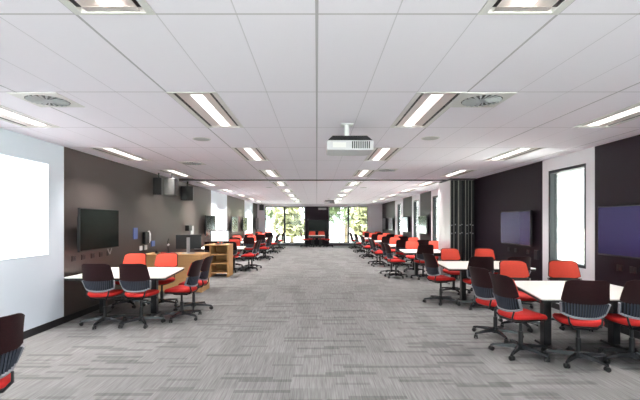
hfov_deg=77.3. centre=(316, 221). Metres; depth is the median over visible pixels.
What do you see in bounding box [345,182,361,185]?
ceiling light
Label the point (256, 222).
television
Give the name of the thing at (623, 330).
baseboard
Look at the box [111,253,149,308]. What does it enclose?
swivel chair
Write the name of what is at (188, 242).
monitor
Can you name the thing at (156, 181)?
grille
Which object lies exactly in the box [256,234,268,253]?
swivel chair
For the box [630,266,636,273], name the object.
wall socket
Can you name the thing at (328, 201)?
projector
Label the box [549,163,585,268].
window
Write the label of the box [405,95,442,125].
diffuser
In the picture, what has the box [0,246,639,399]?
floor
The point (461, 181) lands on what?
partition panel
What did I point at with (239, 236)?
swivel chair
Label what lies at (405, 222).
television
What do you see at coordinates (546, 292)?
meeting table
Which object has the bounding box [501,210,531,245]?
television
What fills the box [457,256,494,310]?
swivel chair
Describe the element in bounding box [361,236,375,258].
swivel chair
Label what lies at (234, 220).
television
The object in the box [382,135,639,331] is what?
wall
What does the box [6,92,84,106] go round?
ceiling vent
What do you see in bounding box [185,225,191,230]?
wall box
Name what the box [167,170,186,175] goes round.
diffuser
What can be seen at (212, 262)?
shelf
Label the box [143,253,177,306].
swivel chair
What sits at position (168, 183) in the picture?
grille
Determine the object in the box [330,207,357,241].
tree
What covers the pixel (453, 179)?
track
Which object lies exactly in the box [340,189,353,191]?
ceiling light
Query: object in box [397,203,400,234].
window
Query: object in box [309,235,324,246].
meeting table
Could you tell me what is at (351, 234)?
swivel chair
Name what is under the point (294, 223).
tree
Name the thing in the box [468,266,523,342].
swivel chair
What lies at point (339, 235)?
window
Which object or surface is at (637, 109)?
diffuser
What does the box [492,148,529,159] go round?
diffuser
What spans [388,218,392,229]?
television
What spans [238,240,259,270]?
swivel chair
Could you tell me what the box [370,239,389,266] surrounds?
swivel chair
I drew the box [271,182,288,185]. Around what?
ceiling light
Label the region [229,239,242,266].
swivel chair
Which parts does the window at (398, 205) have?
pane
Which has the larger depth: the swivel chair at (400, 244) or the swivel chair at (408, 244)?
the swivel chair at (400, 244)
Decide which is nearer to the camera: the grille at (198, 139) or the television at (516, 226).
the grille at (198, 139)
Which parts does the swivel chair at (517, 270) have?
backrest, seat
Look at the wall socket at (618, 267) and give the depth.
5.61 m
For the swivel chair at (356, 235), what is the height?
0.946 m
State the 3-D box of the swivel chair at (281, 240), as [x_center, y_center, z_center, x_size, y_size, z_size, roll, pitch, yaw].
[-2.167,1.075,22.749,0.690,0.946,0.645,0,0,1]
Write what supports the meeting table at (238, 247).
on the floor
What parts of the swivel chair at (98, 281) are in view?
seat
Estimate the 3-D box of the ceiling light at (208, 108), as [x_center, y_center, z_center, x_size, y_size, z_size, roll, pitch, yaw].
[-1.113,-1.202,4.210,0.443,0.115,1.328,0,0,0]
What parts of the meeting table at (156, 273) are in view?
leg, leg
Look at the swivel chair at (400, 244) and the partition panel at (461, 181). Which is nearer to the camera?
the partition panel at (461, 181)
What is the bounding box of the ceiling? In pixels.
[0,0,639,203]
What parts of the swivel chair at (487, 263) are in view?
seat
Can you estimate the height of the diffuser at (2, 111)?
0.022 m
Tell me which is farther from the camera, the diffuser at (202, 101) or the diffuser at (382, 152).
the diffuser at (382, 152)
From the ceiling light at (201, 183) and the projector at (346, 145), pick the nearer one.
the projector at (346, 145)
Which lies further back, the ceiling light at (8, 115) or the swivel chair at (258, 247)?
the swivel chair at (258, 247)
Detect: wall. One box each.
[0,128,256,330]
[257,204,381,243]
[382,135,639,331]
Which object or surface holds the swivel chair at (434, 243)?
on the floor
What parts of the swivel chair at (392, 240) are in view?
backrest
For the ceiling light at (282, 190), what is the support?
attached to the ceiling
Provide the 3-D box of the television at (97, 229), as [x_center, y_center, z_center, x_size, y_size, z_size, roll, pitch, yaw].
[-3.786,0.130,6.870,0.166,0.700,1.240,0,0,0]
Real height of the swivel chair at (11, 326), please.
0.946 m
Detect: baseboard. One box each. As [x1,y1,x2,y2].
[23,250,242,339]
[263,244,369,245]
[392,248,639,339]
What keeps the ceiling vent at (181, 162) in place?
in the ceiling
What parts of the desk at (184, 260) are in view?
panel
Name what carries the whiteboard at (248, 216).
attached to the wall at (35, 287)
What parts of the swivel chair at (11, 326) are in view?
seat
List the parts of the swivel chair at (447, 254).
backrest, seat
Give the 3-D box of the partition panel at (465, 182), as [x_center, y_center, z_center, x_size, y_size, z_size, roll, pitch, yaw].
[3.994,0.222,11.187,0.088,2.654,1.066,0,0,0]
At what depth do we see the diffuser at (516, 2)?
2.12 m
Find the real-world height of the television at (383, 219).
0.700 m
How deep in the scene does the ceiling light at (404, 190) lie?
14.83 m
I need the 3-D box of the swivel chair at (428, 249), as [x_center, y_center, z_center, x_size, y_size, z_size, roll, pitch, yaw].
[2.915,1.075,10.866,0.665,0.946,0.634,0,0,-35]
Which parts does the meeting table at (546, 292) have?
leg, leg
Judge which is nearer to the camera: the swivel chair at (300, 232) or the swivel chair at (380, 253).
the swivel chair at (380, 253)
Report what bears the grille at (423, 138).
attached to the ceiling speaker at (427, 137)
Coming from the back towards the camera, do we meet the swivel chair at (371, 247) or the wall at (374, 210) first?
the wall at (374, 210)
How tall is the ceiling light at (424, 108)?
0.115 m
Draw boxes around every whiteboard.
[0,154,47,259]
[212,208,225,229]
[245,212,251,233]
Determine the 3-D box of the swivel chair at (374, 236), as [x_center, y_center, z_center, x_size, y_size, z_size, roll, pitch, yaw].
[2.914,1.075,19.614,0.665,0.946,0.634,0,0,-29]
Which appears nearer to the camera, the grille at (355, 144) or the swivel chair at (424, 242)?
the grille at (355, 144)
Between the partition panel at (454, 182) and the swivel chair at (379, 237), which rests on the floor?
the swivel chair at (379, 237)
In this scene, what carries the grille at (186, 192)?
attached to the loudspeaker at (186, 191)
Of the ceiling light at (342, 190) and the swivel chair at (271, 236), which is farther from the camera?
the swivel chair at (271, 236)
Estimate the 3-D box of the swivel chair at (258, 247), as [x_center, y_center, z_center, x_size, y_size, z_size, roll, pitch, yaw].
[-2.149,1.075,13.418,0.645,0.946,0.676,0,0,5]
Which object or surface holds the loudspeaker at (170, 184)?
hanging from the ceiling
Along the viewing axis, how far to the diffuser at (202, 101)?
4.16 m
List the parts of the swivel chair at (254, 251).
seat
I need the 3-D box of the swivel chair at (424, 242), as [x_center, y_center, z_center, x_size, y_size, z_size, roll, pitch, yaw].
[3.581,1.075,13.659,0.676,0.946,0.645,0,0,3]
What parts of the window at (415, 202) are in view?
pane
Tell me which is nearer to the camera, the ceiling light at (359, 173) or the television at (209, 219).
the ceiling light at (359, 173)
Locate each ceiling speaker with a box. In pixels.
[192,137,210,140]
[421,136,439,139]
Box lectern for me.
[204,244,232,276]
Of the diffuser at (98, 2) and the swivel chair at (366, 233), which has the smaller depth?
the diffuser at (98, 2)
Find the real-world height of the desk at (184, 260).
0.834 m
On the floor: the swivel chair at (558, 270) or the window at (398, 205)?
the swivel chair at (558, 270)
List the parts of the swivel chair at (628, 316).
seat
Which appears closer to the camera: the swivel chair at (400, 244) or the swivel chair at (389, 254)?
the swivel chair at (389, 254)
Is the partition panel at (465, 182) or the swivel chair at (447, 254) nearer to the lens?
the swivel chair at (447, 254)
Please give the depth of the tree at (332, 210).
30.75 m
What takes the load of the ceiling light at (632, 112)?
attached to the ceiling
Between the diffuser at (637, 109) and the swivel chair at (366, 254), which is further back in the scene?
the swivel chair at (366, 254)
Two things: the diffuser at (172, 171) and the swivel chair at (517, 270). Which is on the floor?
the swivel chair at (517, 270)
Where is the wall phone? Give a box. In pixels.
[143,231,150,243]
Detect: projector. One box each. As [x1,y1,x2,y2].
[324,198,334,203]
[326,123,373,155]
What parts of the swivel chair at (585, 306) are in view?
seat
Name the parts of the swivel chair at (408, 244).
backrest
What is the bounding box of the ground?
[266,228,360,241]
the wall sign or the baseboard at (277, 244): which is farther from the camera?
the baseboard at (277, 244)
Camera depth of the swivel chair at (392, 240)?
15.44 m
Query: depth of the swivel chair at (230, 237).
15.63 m
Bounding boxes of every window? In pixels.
[265,207,304,242]
[329,207,367,242]
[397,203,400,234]
[413,200,418,237]
[432,195,437,240]
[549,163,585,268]
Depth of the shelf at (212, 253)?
11.40 m
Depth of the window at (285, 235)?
26.05 m
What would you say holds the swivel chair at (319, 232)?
on the floor
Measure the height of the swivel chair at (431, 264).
0.946 m
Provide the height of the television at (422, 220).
0.700 m
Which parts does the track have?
rail, parking rail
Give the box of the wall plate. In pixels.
[534,250,538,259]
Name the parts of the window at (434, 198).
pane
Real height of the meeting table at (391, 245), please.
0.711 m
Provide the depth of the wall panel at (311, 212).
25.94 m
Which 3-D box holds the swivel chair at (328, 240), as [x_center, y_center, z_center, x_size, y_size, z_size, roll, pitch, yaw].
[0.746,1.075,24.367,0.634,0.946,0.665,0,0,-30]
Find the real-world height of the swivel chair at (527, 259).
0.946 m
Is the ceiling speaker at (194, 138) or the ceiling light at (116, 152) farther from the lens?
the ceiling light at (116, 152)
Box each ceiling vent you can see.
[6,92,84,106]
[177,161,205,164]
[375,169,397,171]
[451,92,516,106]
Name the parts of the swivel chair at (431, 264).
seat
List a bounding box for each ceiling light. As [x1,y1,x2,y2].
[0,105,60,127]
[59,0,155,14]
[89,148,150,160]
[158,170,193,176]
[166,92,243,127]
[195,182,218,185]
[217,189,234,191]
[232,148,268,160]
[257,170,281,176]
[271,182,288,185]
[279,189,292,191]
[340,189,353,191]
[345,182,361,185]
[352,170,375,176]
[364,148,401,160]
[390,92,466,127]
[399,189,416,191]
[415,182,438,185]
[439,170,475,176]
[478,0,574,14]
[483,148,543,160]
[573,103,639,127]
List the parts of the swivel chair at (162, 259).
backrest, seat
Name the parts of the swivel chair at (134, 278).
seat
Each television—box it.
[77,208,118,251]
[205,215,214,235]
[230,217,237,232]
[241,217,246,230]
[254,218,258,229]
[308,220,326,229]
[382,218,385,229]
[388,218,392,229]
[402,217,408,231]
[418,216,427,233]
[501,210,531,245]
[598,205,639,258]
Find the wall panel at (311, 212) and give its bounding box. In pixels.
[305,206,328,243]
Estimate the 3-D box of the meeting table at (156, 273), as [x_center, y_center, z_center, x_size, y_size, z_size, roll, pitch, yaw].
[-3.038,1.190,6.660,1.524,0.711,1.360,0,0,0]
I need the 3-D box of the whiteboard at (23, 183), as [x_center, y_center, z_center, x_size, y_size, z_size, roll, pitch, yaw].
[-3.866,-0.177,4.730,0.005,1.295,2.060,0,0,0]
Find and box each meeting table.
[64,267,183,316]
[194,246,245,267]
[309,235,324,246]
[388,244,397,256]
[399,249,440,276]
[437,261,535,300]
[514,281,628,349]
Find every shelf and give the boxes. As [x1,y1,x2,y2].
[211,252,226,254]
[211,261,226,263]
[211,270,226,272]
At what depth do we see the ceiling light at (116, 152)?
6.84 m
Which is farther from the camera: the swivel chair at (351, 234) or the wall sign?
the swivel chair at (351, 234)
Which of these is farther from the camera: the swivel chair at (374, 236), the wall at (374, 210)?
the wall at (374, 210)
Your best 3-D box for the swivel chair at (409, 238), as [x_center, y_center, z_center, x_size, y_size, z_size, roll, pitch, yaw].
[3.718,1.075,15.222,0.676,0.946,0.645,0,0,1]
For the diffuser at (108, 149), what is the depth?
6.85 m
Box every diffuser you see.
[0,109,44,125]
[96,0,121,5]
[103,148,141,159]
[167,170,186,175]
[191,95,228,125]
[244,148,259,159]
[373,148,389,159]
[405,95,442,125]
[446,170,465,175]
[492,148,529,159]
[512,0,536,5]
[588,107,639,125]
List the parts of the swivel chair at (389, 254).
seat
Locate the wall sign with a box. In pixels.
[133,228,137,238]
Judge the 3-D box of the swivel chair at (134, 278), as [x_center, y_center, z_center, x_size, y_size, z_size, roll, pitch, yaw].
[-2.641,1.075,6.035,0.665,0.946,0.634,0,0,-34]
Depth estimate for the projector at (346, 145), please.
4.62 m
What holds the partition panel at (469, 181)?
hanging from the track
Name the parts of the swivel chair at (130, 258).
backrest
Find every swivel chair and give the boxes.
[0,313,24,392]
[79,264,125,329]
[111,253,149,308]
[118,264,165,328]
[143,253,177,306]
[160,259,203,322]
[173,255,213,312]
[204,242,217,251]
[223,242,241,272]
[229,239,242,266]
[230,237,243,260]
[232,235,241,257]
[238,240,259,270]
[242,237,258,260]
[242,240,261,268]
[255,237,271,259]
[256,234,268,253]
[258,236,273,258]
[265,233,274,248]
[268,234,278,253]
[274,232,284,248]
[300,232,310,246]
[308,231,316,246]
[318,231,324,245]
[323,232,333,246]
[349,232,360,248]
[354,234,365,252]
[359,235,373,256]
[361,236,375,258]
[363,232,370,248]
[368,238,384,263]
[369,234,379,253]
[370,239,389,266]
[376,235,385,255]
[379,236,391,258]
[380,242,401,273]
[383,243,407,278]
[387,237,399,262]
[393,240,411,267]
[398,236,407,258]
[403,241,424,271]
[405,237,418,262]
[410,244,433,279]
[412,240,428,267]
[422,253,458,305]
[426,241,437,270]
[440,248,470,294]
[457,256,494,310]
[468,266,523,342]
[470,248,497,290]
[488,272,549,361]
[498,260,539,332]
[507,256,532,308]
[543,280,611,372]
[547,260,593,331]
[598,280,639,363]
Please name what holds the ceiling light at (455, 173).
attached to the ceiling
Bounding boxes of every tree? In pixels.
[266,207,275,220]
[272,207,303,241]
[329,207,340,220]
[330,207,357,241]
[349,207,366,234]
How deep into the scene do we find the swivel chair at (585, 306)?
4.20 m
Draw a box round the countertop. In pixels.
[146,252,209,255]
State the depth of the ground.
52.71 m
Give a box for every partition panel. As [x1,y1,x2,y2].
[438,180,452,276]
[453,181,456,277]
[455,180,460,278]
[461,181,462,260]
[463,180,467,278]
[468,180,470,278]
[469,181,473,278]
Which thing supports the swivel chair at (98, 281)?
on the floor
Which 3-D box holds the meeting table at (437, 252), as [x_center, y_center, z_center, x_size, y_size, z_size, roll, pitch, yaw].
[3.147,1.190,11.460,1.565,0.711,1.340,0,0,0]
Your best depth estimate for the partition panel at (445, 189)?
11.08 m
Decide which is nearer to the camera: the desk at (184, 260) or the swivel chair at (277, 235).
the desk at (184, 260)
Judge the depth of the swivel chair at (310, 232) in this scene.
25.37 m
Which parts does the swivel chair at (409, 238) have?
backrest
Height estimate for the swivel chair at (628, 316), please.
0.946 m
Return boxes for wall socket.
[616,265,622,270]
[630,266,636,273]
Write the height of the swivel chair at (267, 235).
0.946 m
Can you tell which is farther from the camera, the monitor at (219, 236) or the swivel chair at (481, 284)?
the monitor at (219, 236)
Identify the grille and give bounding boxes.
[153,178,160,193]
[164,179,173,194]
[181,187,192,199]
[194,138,209,140]
[352,141,369,147]
[422,137,437,139]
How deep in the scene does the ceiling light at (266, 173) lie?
9.56 m
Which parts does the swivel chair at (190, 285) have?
seat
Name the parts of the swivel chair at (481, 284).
seat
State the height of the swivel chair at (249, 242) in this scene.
0.946 m
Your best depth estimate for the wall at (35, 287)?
6.50 m
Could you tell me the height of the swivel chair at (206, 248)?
0.946 m
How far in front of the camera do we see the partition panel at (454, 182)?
10.73 m
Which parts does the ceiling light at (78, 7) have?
plate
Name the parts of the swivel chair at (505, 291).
seat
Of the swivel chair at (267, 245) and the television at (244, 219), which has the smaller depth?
the swivel chair at (267, 245)
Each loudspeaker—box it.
[153,173,162,194]
[164,173,177,195]
[181,181,192,200]
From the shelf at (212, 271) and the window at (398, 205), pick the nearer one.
the shelf at (212, 271)
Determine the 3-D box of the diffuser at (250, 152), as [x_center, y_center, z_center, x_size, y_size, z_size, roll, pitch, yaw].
[-1.113,-1.169,6.870,0.108,0.022,1.268,0,0,0]
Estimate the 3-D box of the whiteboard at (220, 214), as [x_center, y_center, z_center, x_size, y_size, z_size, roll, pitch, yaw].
[-3.866,0.125,15.925,0.005,1.250,2.350,0,0,0]
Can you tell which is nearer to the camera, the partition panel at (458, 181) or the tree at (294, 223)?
the partition panel at (458, 181)
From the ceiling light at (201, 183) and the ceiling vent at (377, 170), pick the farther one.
the ceiling light at (201, 183)
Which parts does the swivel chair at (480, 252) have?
backrest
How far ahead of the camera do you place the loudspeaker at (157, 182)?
9.31 m
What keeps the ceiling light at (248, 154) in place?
attached to the ceiling
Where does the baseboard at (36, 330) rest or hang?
attached to the wall at (35, 287)
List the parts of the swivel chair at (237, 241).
backrest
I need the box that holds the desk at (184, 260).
[146,252,209,292]
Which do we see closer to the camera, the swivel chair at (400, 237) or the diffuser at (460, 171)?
the diffuser at (460, 171)
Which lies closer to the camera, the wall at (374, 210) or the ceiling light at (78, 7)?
the ceiling light at (78, 7)
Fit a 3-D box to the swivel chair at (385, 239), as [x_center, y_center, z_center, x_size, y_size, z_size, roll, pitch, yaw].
[2.926,1.075,16.664,0.665,0.946,0.634,0,0,-30]
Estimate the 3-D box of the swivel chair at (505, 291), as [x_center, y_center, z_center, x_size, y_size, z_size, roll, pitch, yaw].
[2.370,1.075,4.666,0.665,0.946,0.634,0,0,44]
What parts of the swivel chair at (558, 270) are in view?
backrest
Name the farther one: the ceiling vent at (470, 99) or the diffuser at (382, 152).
the diffuser at (382, 152)
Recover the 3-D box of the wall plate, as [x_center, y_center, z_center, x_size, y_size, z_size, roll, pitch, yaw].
[4.245,0.640,7.740,0.029,0.180,0.120,0,0,0]
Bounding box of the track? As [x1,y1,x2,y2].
[178,178,475,182]
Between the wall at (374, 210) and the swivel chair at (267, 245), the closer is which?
the swivel chair at (267, 245)
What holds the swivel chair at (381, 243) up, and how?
on the floor
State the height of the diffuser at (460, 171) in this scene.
0.022 m
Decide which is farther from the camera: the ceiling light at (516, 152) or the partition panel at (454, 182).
the partition panel at (454, 182)
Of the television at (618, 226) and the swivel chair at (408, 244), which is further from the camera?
the swivel chair at (408, 244)
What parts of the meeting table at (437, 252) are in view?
leg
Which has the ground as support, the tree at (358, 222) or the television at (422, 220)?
the tree at (358, 222)
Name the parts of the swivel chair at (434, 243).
backrest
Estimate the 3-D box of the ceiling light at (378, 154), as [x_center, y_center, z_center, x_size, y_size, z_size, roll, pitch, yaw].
[1.113,-1.202,6.870,0.443,0.115,1.328,0,0,0]
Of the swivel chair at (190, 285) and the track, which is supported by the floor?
the swivel chair at (190, 285)
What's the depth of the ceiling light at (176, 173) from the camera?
9.55 m
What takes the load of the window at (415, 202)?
in the wall at (612, 168)
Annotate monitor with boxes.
[176,235,200,253]
[210,230,228,243]
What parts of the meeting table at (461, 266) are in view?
leg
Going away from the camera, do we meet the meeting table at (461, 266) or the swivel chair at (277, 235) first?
the meeting table at (461, 266)
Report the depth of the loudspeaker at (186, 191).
11.26 m
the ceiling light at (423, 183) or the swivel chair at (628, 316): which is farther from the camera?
the ceiling light at (423, 183)
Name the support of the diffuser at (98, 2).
attached to the ceiling light at (78, 7)
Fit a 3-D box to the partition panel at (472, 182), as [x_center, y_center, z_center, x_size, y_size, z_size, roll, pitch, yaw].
[4.187,0.222,11.222,0.088,2.654,0.996,0,0,0]
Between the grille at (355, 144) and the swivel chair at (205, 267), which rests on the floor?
the swivel chair at (205, 267)
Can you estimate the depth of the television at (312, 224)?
25.86 m
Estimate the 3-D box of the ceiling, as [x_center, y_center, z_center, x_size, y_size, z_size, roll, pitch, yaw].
[0.195,-1.150,11.500,8.130,0.001,29.000,0,0,0]
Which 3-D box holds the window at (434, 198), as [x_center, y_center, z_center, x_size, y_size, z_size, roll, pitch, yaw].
[4.325,-0.090,14.275,0.120,1.676,0.946,0,0,0]
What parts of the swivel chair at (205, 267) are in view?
seat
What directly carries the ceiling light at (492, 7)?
attached to the ceiling
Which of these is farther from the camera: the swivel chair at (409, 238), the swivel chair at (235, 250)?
the swivel chair at (409, 238)
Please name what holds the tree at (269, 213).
on the ground
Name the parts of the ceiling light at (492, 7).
plate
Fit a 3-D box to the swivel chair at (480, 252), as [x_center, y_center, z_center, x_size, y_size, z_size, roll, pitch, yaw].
[3.710,1.075,8.771,0.676,0.946,0.645,0,0,13]
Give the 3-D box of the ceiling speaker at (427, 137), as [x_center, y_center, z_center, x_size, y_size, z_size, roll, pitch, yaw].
[1.560,-1.145,5.500,0.250,0.010,0.250,0,0,0]
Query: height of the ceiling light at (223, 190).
0.115 m
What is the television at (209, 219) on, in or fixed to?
attached to the wall at (35, 287)
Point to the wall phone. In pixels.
(146, 235)

